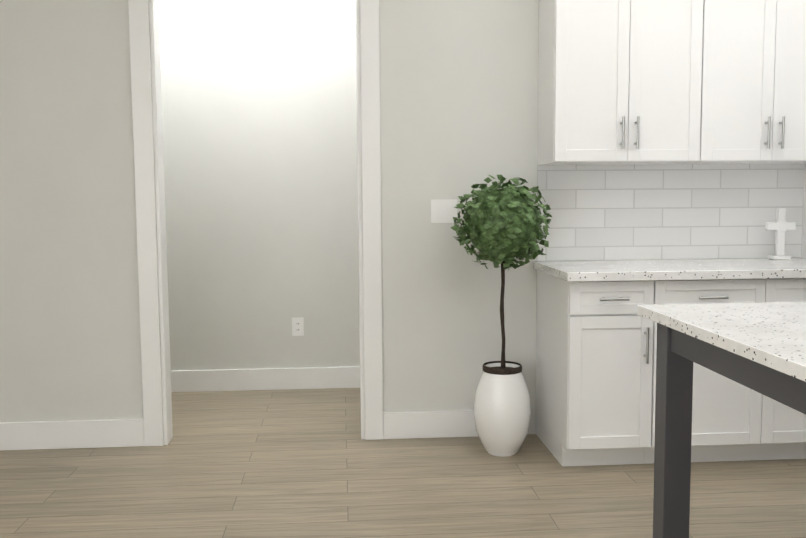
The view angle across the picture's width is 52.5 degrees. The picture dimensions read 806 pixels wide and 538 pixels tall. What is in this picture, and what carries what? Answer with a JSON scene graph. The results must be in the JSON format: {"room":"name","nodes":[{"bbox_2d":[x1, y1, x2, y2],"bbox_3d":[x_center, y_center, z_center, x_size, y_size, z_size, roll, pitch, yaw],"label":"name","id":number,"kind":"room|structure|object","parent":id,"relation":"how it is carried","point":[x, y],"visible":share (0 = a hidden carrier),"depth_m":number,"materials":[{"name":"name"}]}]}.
{"room":"kitchen","nodes":[
{"label":"kitchen","id":0,"kind":"room"},
{"bbox_2d":[158,0,359,370],"bbox_3d":[0.105,-0.629,5.321,9.000,2.800,0.120,-1,5,-4],"label":"wall","id":1,"kind":"structure","parent":0,"point":[259,109],"depth_m":5.17,"materials":[{"name":"paint"}]},
{"bbox_2d":[171,366,359,391],"bbox_3d":[-0.818,0.714,5.302,4.080,0.140,0.016,-1,5,-4],"label":"baseboard","id":2,"kind":"structure","parent":1,"relation":"attached to","point":[311,377],"depth_m":5.29,"materials":[{"name":"paint"}]},
{"bbox_2d":[292,317,303,335],"bbox_3d":[-0.681,0.373,5.286,0.075,0.118,0.008,-1,5,-4],"label":"outlet","id":3,"kind":"object","parent":1,"relation":"attached to","point":[297,326],"visible":1,"depth_m":5.28,"materials":[{"name":"white plastic"}]},
{"bbox_2d":[0,0,800,433],"bbox_3d":[0.192,-0.528,4.179,9.000,2.800,0.120,-1,5,-4],"label":"wall","id":4,"kind":"structure","parent":0,"point":[458,96],"depth_m":4.07,"materials":[{"name":"paint"}]},
{"bbox_2d":[0,419,143,450],"bbox_3d":[-2.777,0.845,4.007,2.955,0.140,0.016,-1,5,-4],"label":"baseboard","id":5,"kind":"structure","parent":4,"relation":"attached to","point":[36,435],"depth_m":4.08,"materials":[{"name":"paint"}]},
{"bbox_2d":[128,0,382,446],"bbox_3d":[-0.717,-0.391,4.122,1.205,2.550,0.160,-1,5,-4],"label":"trim","id":6,"kind":"structure","parent":4,"relation":"attached to","point":[144,35],"depth_m":4.06,"materials":[{"name":"paint"}]},
{"bbox_2d":[383,410,477,438],"bbox_3d":[0.266,0.802,4.235,0.740,0.140,0.016,-1,5,-4],"label":"baseboard","id":7,"kind":"structure","parent":4,"relation":"attached to","point":[445,423],"depth_m":4.22,"materials":[{"name":"paint"}]},
{"bbox_2d":[431,199,456,222],"bbox_3d":[0.208,-0.293,4.135,0.135,0.118,0.010,-1,5,-4],"label":"light switch","id":8,"kind":"object","parent":4,"relation":"attached to","point":[443,210],"visible":0.95,"depth_m":4.13,"materials":[{"name":"white plastic"}]},
{"bbox_2d":[537,164,804,260],"bbox_3d":[1.389,-0.295,4.226,1.409,0.489,0.010,-1,5,-4],"label":"backsplash","id":9,"kind":"structure","parent":4,"relation":"attached to","point":[656,211],"depth_m":4.22,"materials":[{"name":"tile"}]},
{"bbox_2d":[538,0,805,164],"bbox_3d":[1.377,-1.003,3.978,1.451,0.966,0.369,-1,5,-4],"label":"upper cabinet","id":10,"kind":"object","parent":4,"relation":"attached to","point":[628,82],"visible":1,"depth_m":3.85,"materials":[{"name":"white paint"}]},
{"bbox_2d":[0,388,805,537],"bbox_3d":[0.503,1.249,0.349,9.240,0.060,10.390,-1,5,-4],"label":"floor","id":11,"kind":"structure","parent":0,"point":[300,463],"depth_m":3.52,"materials":[{"name":"brown wood"}]},
{"bbox_2d":[451,175,551,456],"bbox_3d":[0.470,0.222,3.916,0.477,1.349,0.480,-1,5,-4],"label":"topiary plant","id":12,"kind":"object","parent":11,"relation":"on","point":[502,226],"visible":1,"depth_m":3.83,"materials":[{"name":"green plant"}]},
{"bbox_2d":[536,270,805,466],"bbox_3d":[1.419,0.451,3.971,1.409,0.870,0.646,-1,5,-4],"label":"lower cabinet","id":13,"kind":"object","parent":11,"relation":"on","point":[596,347],"depth_m":3.68,"materials":[{"name":"white paint"}]},
{"bbox_2d":[533,258,805,281],"bbox_3d":[1.406,-0.002,3.931,1.429,0.040,0.642,-1,5,-4],"label":"countertop","id":14,"kind":"structure","parent":13,"relation":"on","point":[661,269],"depth_m":3.69,"materials":[{"name":"stone"}]},
{"bbox_2d":[765,208,795,259],"bbox_3d":[1.931,-0.180,4.181,0.150,0.260,0.060,-1,5,-4],"label":"decorative cross","id":15,"kind":"object","parent":14,"relation":"on","point":[780,225],"visible":1,"depth_m":4.17,"materials":[{"name":"ceramic"}]},
{"bbox_2d":[653,326,805,537],"bbox_3d":[2.185,0.616,2.078,2.711,0.868,1.259,-1,5,-4],"label":"frame","id":16,"kind":"object","parent":11,"relation":"on","point":[676,354],"depth_m":2.50,"materials":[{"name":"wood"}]},
{"bbox_2d":[637,302,805,385],"bbox_3d":[2.181,0.167,2.051,2.790,0.032,1.290,-1,5,-4],"label":"island countertop","id":17,"kind":"structure","parent":16,"relation":"on","point":[772,335],"depth_m":2.16,"materials":[{"name":"white stone"}]},
{"bbox_2d":[801,164,805,257],"bbox_3d":[2.573,-0.406,3.945,0.994,2.566,0.719,-1,5,-4],"label":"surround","id":18,"kind":"object","parent":11,"relation":"on","point":[803,251],"visible":0.12,"depth_m":4.26,"materials":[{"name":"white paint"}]}
]}

